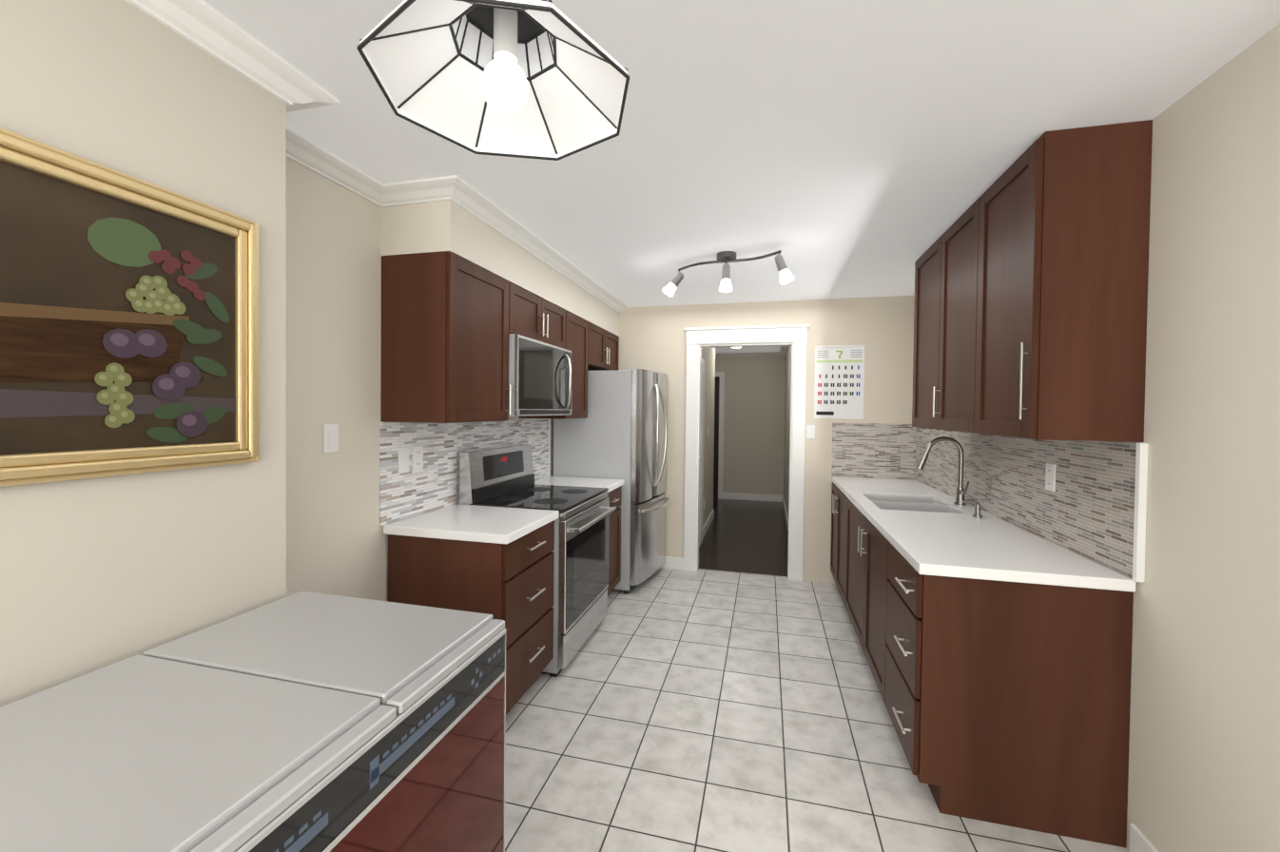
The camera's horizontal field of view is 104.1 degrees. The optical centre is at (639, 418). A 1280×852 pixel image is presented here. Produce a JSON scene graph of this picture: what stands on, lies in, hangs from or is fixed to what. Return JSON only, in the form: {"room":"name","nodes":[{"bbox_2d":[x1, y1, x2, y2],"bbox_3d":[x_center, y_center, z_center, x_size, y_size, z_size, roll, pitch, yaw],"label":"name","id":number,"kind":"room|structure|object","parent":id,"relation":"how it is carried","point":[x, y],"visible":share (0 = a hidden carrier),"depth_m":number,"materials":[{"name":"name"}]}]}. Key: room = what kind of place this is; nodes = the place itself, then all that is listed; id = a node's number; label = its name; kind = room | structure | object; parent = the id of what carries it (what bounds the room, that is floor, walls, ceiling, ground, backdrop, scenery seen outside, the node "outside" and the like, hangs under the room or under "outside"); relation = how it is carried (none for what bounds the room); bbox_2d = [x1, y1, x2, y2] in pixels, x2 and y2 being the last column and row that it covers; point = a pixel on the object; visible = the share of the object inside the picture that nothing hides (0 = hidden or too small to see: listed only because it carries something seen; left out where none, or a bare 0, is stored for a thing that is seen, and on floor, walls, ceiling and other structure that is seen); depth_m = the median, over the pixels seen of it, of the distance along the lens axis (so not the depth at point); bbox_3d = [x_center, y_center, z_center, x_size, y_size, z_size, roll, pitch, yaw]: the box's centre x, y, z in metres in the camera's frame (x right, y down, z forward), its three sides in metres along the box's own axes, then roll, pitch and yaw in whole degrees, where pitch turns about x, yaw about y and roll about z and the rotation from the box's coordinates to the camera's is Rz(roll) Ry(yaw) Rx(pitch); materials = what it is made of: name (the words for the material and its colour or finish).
{"room":"kitchen","nodes":[
{"label":"kitchen","id":0,"kind":"room"},
{"bbox_2d":[0,0,286,707],"bbox_3d":[-1.578,0.224,0.344,0.400,2.420,2.520,1,1,14],"label":"wall","id":1,"kind":"structure","parent":0,"point":[96,573],"depth_m":1.16,"materials":[{"name":"beige paint"}]},
{"bbox_2d":[0,127,259,486],"bbox_3d":[-1.189,-0.208,0.962,0.034,0.672,0.922,1,1,14],"label":"framed painting","id":2,"kind":"object","parent":1,"relation":"attached to","point":[128,324],"visible":1,"depth_m":1.10,"materials":[{"name":"paint"}]},
{"bbox_2d":[125,0,339,112],"bbox_3d":[-1.326,-0.956,0.314,0.127,0.054,2.617,1,1,14],"label":"crown molding","id":3,"kind":"structure","parent":1,"relation":"attached to","point":[215,32],"depth_m":1.31,"materials":[{"name":"white"}]},
{"bbox_2d":[285,156,553,601],"bbox_3d":[-0.994,0.181,3.264,0.100,2.420,3.430,1,1,14],"label":"wall","id":4,"kind":"structure","parent":0,"point":[337,540],"depth_m":2.03,"materials":[{"name":"beige paint"}]},
{"bbox_2d":[323,423,338,453],"bbox_3d":[-1.250,0.079,2.021,0.009,0.118,0.072,1,1,14],"label":"light switch","id":5,"kind":"object","parent":4,"relation":"attached to","point":[330,437],"visible":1,"depth_m":2.02,"materials":[{"name":"white plastic"}]},
{"bbox_2d":[285,125,410,207],"bbox_3d":[-1.206,-0.981,1.904,0.120,0.054,0.720,1,1,14],"label":"crown molding","id":6,"kind":"structure","parent":4,"relation":"attached to","point":[300,149],"depth_m":1.99,"materials":[{"name":"white"}]},
{"bbox_2d":[380,251,513,423],"bbox_3d":[-0.944,-0.364,2.489,0.357,0.754,0.526,1,1,14],"label":"upper cabinet","id":7,"kind":"object","parent":4,"relation":"attached to","point":[451,321],"depth_m":2.26,"materials":[{"name":"brown wood"}]},
{"bbox_2d":[379,418,550,525],"bbox_3d":[-0.960,0.239,3.175,0.011,0.477,1.843,1,1,14],"label":"backsplash","id":8,"kind":"structure","parent":4,"relation":"attached to","point":[433,484],"depth_m":2.67,"materials":[{"name":"white"}]},
{"bbox_2d":[398,447,408,473],"bbox_3d":[-1.143,0.204,2.417,0.009,0.118,0.072,1,1,14],"label":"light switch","id":9,"kind":"object","parent":8,"relation":"attached to","point":[403,460],"visible":1,"depth_m":2.41,"materials":[{"name":"white plastic"}]},
{"bbox_2d":[412,446,423,470],"bbox_3d":[-1.119,0.197,2.515,0.008,0.118,0.072,1,1,14],"label":"outlet","id":10,"kind":"object","parent":8,"relation":"attached to","point":[417,457],"visible":1,"depth_m":2.51,"materials":[{"name":"white plastic"}]},
{"bbox_2d":[526,435,531,444],"bbox_3d":[-0.819,0.176,3.700,0.008,0.100,0.060,1,1,14],"label":"outlet","id":11,"kind":"object","parent":8,"relation":"attached to","point":[529,439],"visible":0.54,"depth_m":3.69,"materials":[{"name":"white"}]},
{"bbox_2d":[513,284,547,343],"bbox_3d":[-0.823,-0.609,2.956,0.357,0.277,0.442,1,1,14],"label":"upper cabinet","id":12,"kind":"object","parent":4,"relation":"attached to","point":[530,310],"depth_m":2.94,"materials":[{"name":"brown wood"}]},
{"bbox_2d":[508,333,571,416],"bbox_3d":[-0.724,-0.244,3.111,0.466,0.446,0.774,1,1,14],"label":"microwave","id":13,"kind":"object","parent":12,"relation":"attached to","point":[540,377],"visible":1,"depth_m":2.94,"materials":[{"name":"grey metal"}]},
{"bbox_2d":[518,312,589,419],"bbox_3d":[-0.632,-0.381,3.723,0.357,0.754,0.452,1,1,14],"label":"upper cabinet","id":14,"kind":"object","parent":4,"relation":"attached to","point":[579,347],"depth_m":3.72,"materials":[{"name":"brown wood"}]},
{"bbox_2d":[547,301,570,349],"bbox_3d":[-0.740,-0.614,3.284,0.357,0.277,0.442,1,1,14],"label":"upper cabinet","id":15,"kind":"object","parent":4,"relation":"attached to","point":[558,319],"depth_m":3.34,"materials":[{"name":"brown wood"}]},
{"bbox_2d":[589,322,608,370],"bbox_3d":[-0.517,-0.599,4.165,0.357,0.331,0.463,1,1,14],"label":"upper cabinet","id":16,"kind":"object","parent":4,"relation":"attached to","point":[598,337],"depth_m":4.16,"materials":[{"name":"brown wood"}]},
{"bbox_2d":[604,331,619,370],"bbox_3d":[-0.429,-0.604,4.513,0.357,0.331,0.463,1,1,14],"label":"upper cabinet","id":17,"kind":"object","parent":4,"relation":"attached to","point":[613,340],"depth_m":4.54,"materials":[{"name":"brown wood"}]},
{"bbox_2d":[381,200,620,336],"bbox_3d":[-0.685,-0.893,3.480,0.360,0.273,2.590,1,1,14],"label":"wall","id":18,"kind":"structure","parent":0,"point":[451,226],"depth_m":2.41,"materials":[{"name":"beige paint"}]},
{"bbox_2d":[422,174,629,313],"bbox_3d":[-0.489,-0.998,3.379,0.127,0.054,2.688,1,1,14],"label":"crown molding","id":19,"kind":"structure","parent":18,"relation":"attached to","point":[454,188],"depth_m":2.57,"materials":[{"name":"white"}]},
{"bbox_2d":[701,348,715,526],"bbox_3d":[0.692,0.157,5.767,0.100,2.420,2.250,1,1,14],"label":"wall","id":20,"kind":"structure","parent":0,"point":[708,356],"depth_m":6.24,"materials":[{"name":"beige paint"}]},
{"bbox_2d":[698,358,705,547],"bbox_3d":[0.632,0.363,5.233,0.050,2.025,0.740,1,1,14],"label":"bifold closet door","id":21,"kind":"structure","parent":20,"relation":"in","point":[702,452],"depth_m":5.33,"materials":[{"name":"white"}]},
{"bbox_2d":[702,509,714,538],"bbox_3d":[0.846,1.307,6.214,0.014,0.110,1.340,1,1,14],"label":"baseboard","id":22,"kind":"structure","parent":20,"relation":"attached to","point":[710,517],"depth_m":6.16,"materials":[{"name":"white wood"}]},
{"bbox_2d":[202,0,1279,352],"bbox_3d":[0.643,-1.055,3.518,3.112,0.080,9.800,1,1,14],"label":"ceiling","id":23,"kind":"structure","parent":0,"point":[849,148],"depth_m":1.63,"materials":[{"name":"white paint"}]},
{"bbox_2d":[357,0,629,160],"bbox_3d":[-0.241,-0.766,0.897,0.465,0.427,0.465,1,1,14],"label":"pendant lamp","id":24,"kind":"object","parent":23,"relation":"hanging from","point":[540,79],"visible":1,"depth_m":0.93,"materials":[{"name":"white glass"}]},
{"bbox_2d":[662,250,794,296],"bbox_3d":[0.522,-0.893,3.056,0.843,0.230,0.123,1,1,31],"label":"spotlights","id":25,"kind":"object","parent":23,"relation":"attached to","point":[727,257],"visible":1,"depth_m":3.02,"materials":[{"name":"grey metal"}]},
{"bbox_2d":[698,498,788,576],"bbox_3d":[0.897,1.382,6.532,2.200,0.050,3.900,1,1,14],"label":"floor","id":26,"kind":"structure","parent":0,"point":[747,536],"depth_m":5.69,"materials":[{"name":"brown wood"}]},
{"bbox_2d":[715,355,785,495],"bbox_3d":[1.329,0.120,8.365,2.100,2.420,0.100,1,1,14],"label":"wall","id":27,"kind":"structure","parent":0,"point":[754,423],"depth_m":8.18,"materials":[{"name":"beige paint"}]},
{"bbox_2d":[713,371,724,499],"bbox_3d":[1.116,0.274,8.327,0.550,2.110,0.080,1,1,14],"label":"entry door","id":28,"kind":"structure","parent":27,"relation":"in","point":[719,404],"depth_m":8.29,"materials":[{"name":"black"}]},
{"bbox_2d":[715,351,779,356],"bbox_3d":[1.313,-1.061,8.250,1.890,0.054,0.098,1,1,14],"label":"crown molding","id":29,"kind":"structure","parent":27,"relation":"attached to","point":[740,354],"depth_m":8.13,"materials":[{"name":"white"}]},
{"bbox_2d":[722,492,781,502],"bbox_3d":[1.840,1.284,8.193,0.950,0.110,0.014,1,1,14],"label":"baseboard","id":30,"kind":"structure","parent":27,"relation":"attached to","point":[726,495],"depth_m":8.18,"materials":[{"name":"white wood"}]},
{"bbox_2d":[618,295,915,583],"bbox_3d":[0.872,0.181,4.499,2.912,2.420,0.120,1,1,14],"label":"wall","id":31,"kind":"structure","parent":0,"point":[652,339],"depth_m":4.29,"materials":[{"name":"beige paint"}]},
{"bbox_2d":[659,556,683,570],"bbox_3d":[-0.084,1.322,4.688,1.000,0.110,0.014,1,1,14],"label":"baseboard","id":32,"kind":"structure","parent":31,"relation":"attached to","point":[672,563],"depth_m":4.58,"materials":[{"name":"white"}]},
{"bbox_2d":[682,324,810,581],"bbox_3d":[0.927,0.287,4.469,1.081,2.209,0.154,1,1,14],"label":"door frame","id":33,"kind":"structure","parent":31,"relation":"attached to","point":[760,336],"depth_m":4.38,"materials":[{"name":"white wood"}]},
{"bbox_2d":[806,425,814,438],"bbox_3d":[1.466,0.111,4.281,0.072,0.118,0.009,1,1,14],"label":"light switch","id":34,"kind":"object","parent":31,"relation":"attached to","point":[810,431],"visible":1,"depth_m":4.28,"materials":[{"name":"white plastic"}]},
{"bbox_2d":[814,345,865,419],"bbox_3d":[1.683,-0.310,4.221,0.395,0.619,0.008,1,1,14],"label":"calendar","id":35,"kind":"object","parent":31,"relation":"attached to","point":[839,381],"visible":1,"depth_m":4.22,"materials":[{"name":"white paper"}]},
{"bbox_2d":[783,346,791,517],"bbox_3d":[1.935,0.163,6.278,0.100,2.420,3.850,1,1,14],"label":"wall","id":36,"kind":"structure","parent":0,"point":[786,425],"depth_m":7.03,"materials":[{"name":"beige paint"}]},
{"bbox_2d":[779,346,788,355],"bbox_3d":[1.840,-1.021,6.233,0.098,0.054,3.750,1,1,14],"label":"crown molding","id":37,"kind":"structure","parent":36,"relation":"attached to","point":[784,349],"depth_m":7.58,"materials":[{"name":"white"}]},
{"bbox_2d":[781,495,788,531],"bbox_3d":[1.853,1.317,6.263,0.017,0.110,3.750,1,1,14],"label":"baseboard","id":38,"kind":"structure","parent":36,"relation":"attached to","point":[783,499],"depth_m":6.99,"materials":[{"name":"white wood"}]},
{"bbox_2d":[504,568,1129,851],"bbox_3d":[0.137,1.456,1.670,3.112,0.050,5.900,1,1,14],"label":"floor","id":39,"kind":"structure","parent":0,"point":[680,710],"depth_m":2.20,"materials":[{"name":"grey tile"}]},
{"bbox_2d":[0,590,506,851],"bbox_3d":[-0.826,0.984,0.989,0.704,0.895,0.960,1,1,14],"label":"washing machine","id":40,"kind":"object","parent":39,"relation":"on","point":[301,721],"visible":1,"depth_m":0.93,"materials":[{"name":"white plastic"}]},
{"bbox_2d":[384,522,554,714],"bbox_3d":[-0.818,0.969,2.506,0.605,0.876,0.524,1,1,14],"label":"base cabinet","id":41,"kind":"object","parent":39,"relation":"on","point":[496,562],"depth_m":2.28,"materials":[{"name":"brown wood"}]},
{"bbox_2d":[383,504,558,544],"bbox_3d":[-0.808,0.511,2.485,0.633,0.040,0.552,1,1,14],"label":"countertop","id":42,"kind":"structure","parent":41,"relation":"on","point":[456,522],"depth_m":2.35,"materials":[{"name":"white stone"}]},
{"bbox_2d":[459,444,616,677],"bbox_3d":[-0.589,0.796,3.122,0.713,1.205,0.777,1,1,14],"label":"range","id":43,"kind":"object","parent":39,"relation":"on","point":[502,476],"visible":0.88,"depth_m":2.94,"materials":[{"name":"grey metal"}]},
{"bbox_2d":[539,487,621,596],"bbox_3d":[-0.500,0.951,3.762,0.605,0.876,0.487,1,1,14],"label":"base cabinet","id":44,"kind":"object","parent":39,"relation":"on","point":[614,545],"depth_m":3.77,"materials":[{"name":"brown wood"}]},
{"bbox_2d":[534,476,624,491],"bbox_3d":[-0.487,0.493,3.752,0.633,0.040,0.498,1,1,14],"label":"countertop","id":45,"kind":"structure","parent":44,"relation":"on","point":[610,483],"depth_m":3.74,"materials":[{"name":"white stone"}]},
{"bbox_2d":[553,368,670,594],"bbox_3d":[-0.203,0.486,4.314,0.868,1.792,0.714,1,1,14],"label":"refrigerator","id":46,"kind":"object","parent":39,"relation":"on","point":[620,432],"visible":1,"depth_m":3.98,"materials":[{"name":"grey metal"}]},
{"bbox_2d":[830,480,833,578],"bbox_3d":[1.889,0.974,3.968,0.652,0.876,0.428,1,1,14],"label":"base cabinet","id":47,"kind":"object","parent":39,"relation":"on","point":[832,487],"depth_m":4.18,"materials":[{"name":"brown wood"}]},
{"bbox_2d":[841,533,860,634],"bbox_3d":[1.657,1.115,3.058,0.652,0.620,0.706,1,1,14],"label":"base cabinet","id":48,"kind":"object","parent":39,"relation":"on","point":[851,573],"depth_m":3.22,"materials":[{"name":"brown wood"}]},
{"bbox_2d":[856,510,879,685],"bbox_3d":[1.515,0.995,2.491,0.652,0.876,0.580,1,1,14],"label":"base cabinet","id":49,"kind":"object","parent":39,"relation":"on","point":[868,615],"depth_m":2.67,"materials":[{"name":"brown wood"}]},
{"bbox_2d":[833,484,955,596],"bbox_3d":[1.803,0.979,3.626,0.652,0.876,0.518,1,1,14],"label":"base cabinet","id":50,"kind":"object","parent":39,"relation":"on","point":[846,516],"depth_m":3.69,"materials":[{"name":"brown wood"}]},
{"bbox_2d":[877,533,1133,848],"bbox_3d":[1.394,1.002,2.012,0.652,0.876,0.528,1,1,14],"label":"base cabinet","id":51,"kind":"object","parent":39,"relation":"on","point":[997,651],"depth_m":1.76,"materials":[{"name":"brown wood"}]},
{"bbox_2d":[831,476,1136,594],"bbox_3d":[1.633,0.530,2.944,0.647,0.040,2.515,1,1,14],"label":"countertop","id":52,"kind":"structure","parent":51,"relation":"on","point":[992,549],"depth_m":2.04,"materials":[{"name":"white stone"}]},
{"bbox_2d":[864,494,965,513],"bbox_3d":[1.649,0.622,3.053,0.447,0.206,0.582,1,1,14],"label":"double-bowl sink","id":53,"kind":"object","parent":52,"relation":"in","point":[909,503],"visible":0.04,"depth_m":3.11,"materials":[{"name":"silver metal"}]},
{"bbox_2d":[915,436,969,504],"bbox_3d":[1.808,0.309,2.983,0.276,0.404,0.125,1,1,14],"label":"gooseneck faucet","id":54,"kind":"object","parent":52,"relation":"on","point":[960,490],"visible":1,"depth_m":2.98,"materials":[{"name":"silver metal"}]},
{"bbox_2d":[961,499,982,517],"bbox_3d":[1.756,0.471,2.639,0.098,0.092,0.044,1,1,14],"label":"soap dispenser","id":55,"kind":"object","parent":52,"relation":"on","point":[977,510],"visible":1,"depth_m":2.63,"materials":[{"name":"silver metal"}]},
{"bbox_2d":[921,23,1279,851],"bbox_3d":[1.617,0.244,1.304,0.100,2.420,5.950,1,1,14],"label":"wall","id":56,"kind":"structure","parent":0,"point":[1205,735],"depth_m":1.38,"materials":[{"name":"beige paint"}]},
{"bbox_2d":[911,242,934,428],"bbox_3d":[1.789,-0.465,2.802,0.320,1.046,0.542,1,1,14],"label":"upper cabinet","id":57,"kind":"object","parent":56,"relation":"attached to","point":[924,265],"depth_m":2.94,"materials":[{"name":"brown wood"}]},
{"bbox_2d":[930,208,969,432],"bbox_3d":[1.678,-0.459,2.364,0.320,1.046,0.599,1,1,14],"label":"upper cabinet","id":58,"kind":"object","parent":56,"relation":"attached to","point":[952,247],"depth_m":2.51,"materials":[{"name":"brown wood"}]},
{"bbox_2d":[831,423,1148,582],"bbox_3d":[1.638,0.284,2.932,0.656,0.455,2.545,1,1,14],"label":"backsplash","id":59,"kind":"structure","parent":56,"relation":"attached to","point":[1093,507],"depth_m":2.26,"materials":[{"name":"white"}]},
{"bbox_2d":[1045,463,1055,491],"bbox_3d":[1.766,0.251,2.149,0.008,0.118,0.072,1,1,14],"label":"outlet","id":60,"kind":"object","parent":59,"relation":"attached to","point":[1050,476],"visible":1,"depth_m":2.14,"materials":[{"name":"white plastic"}]},
{"bbox_2d":[965,119,1152,442],"bbox_3d":[1.568,-0.453,1.927,0.320,1.046,0.540,1,1,14],"label":"upper cabinet","id":61,"kind":"object","parent":56,"relation":"attached to","point":[1031,287],"depth_m":1.68,"materials":[{"name":"brown wood"}]},
{"bbox_2d":[1129,823,1159,851],"bbox_3d":[1.224,1.416,0.054,0.014,0.110,3.300,1,1,14],"label":"baseboard","id":62,"kind":"structure","parent":56,"relation":"attached to","point":[1139,842],"depth_m":1.61,"materials":[{"name":"white"}]}
]}

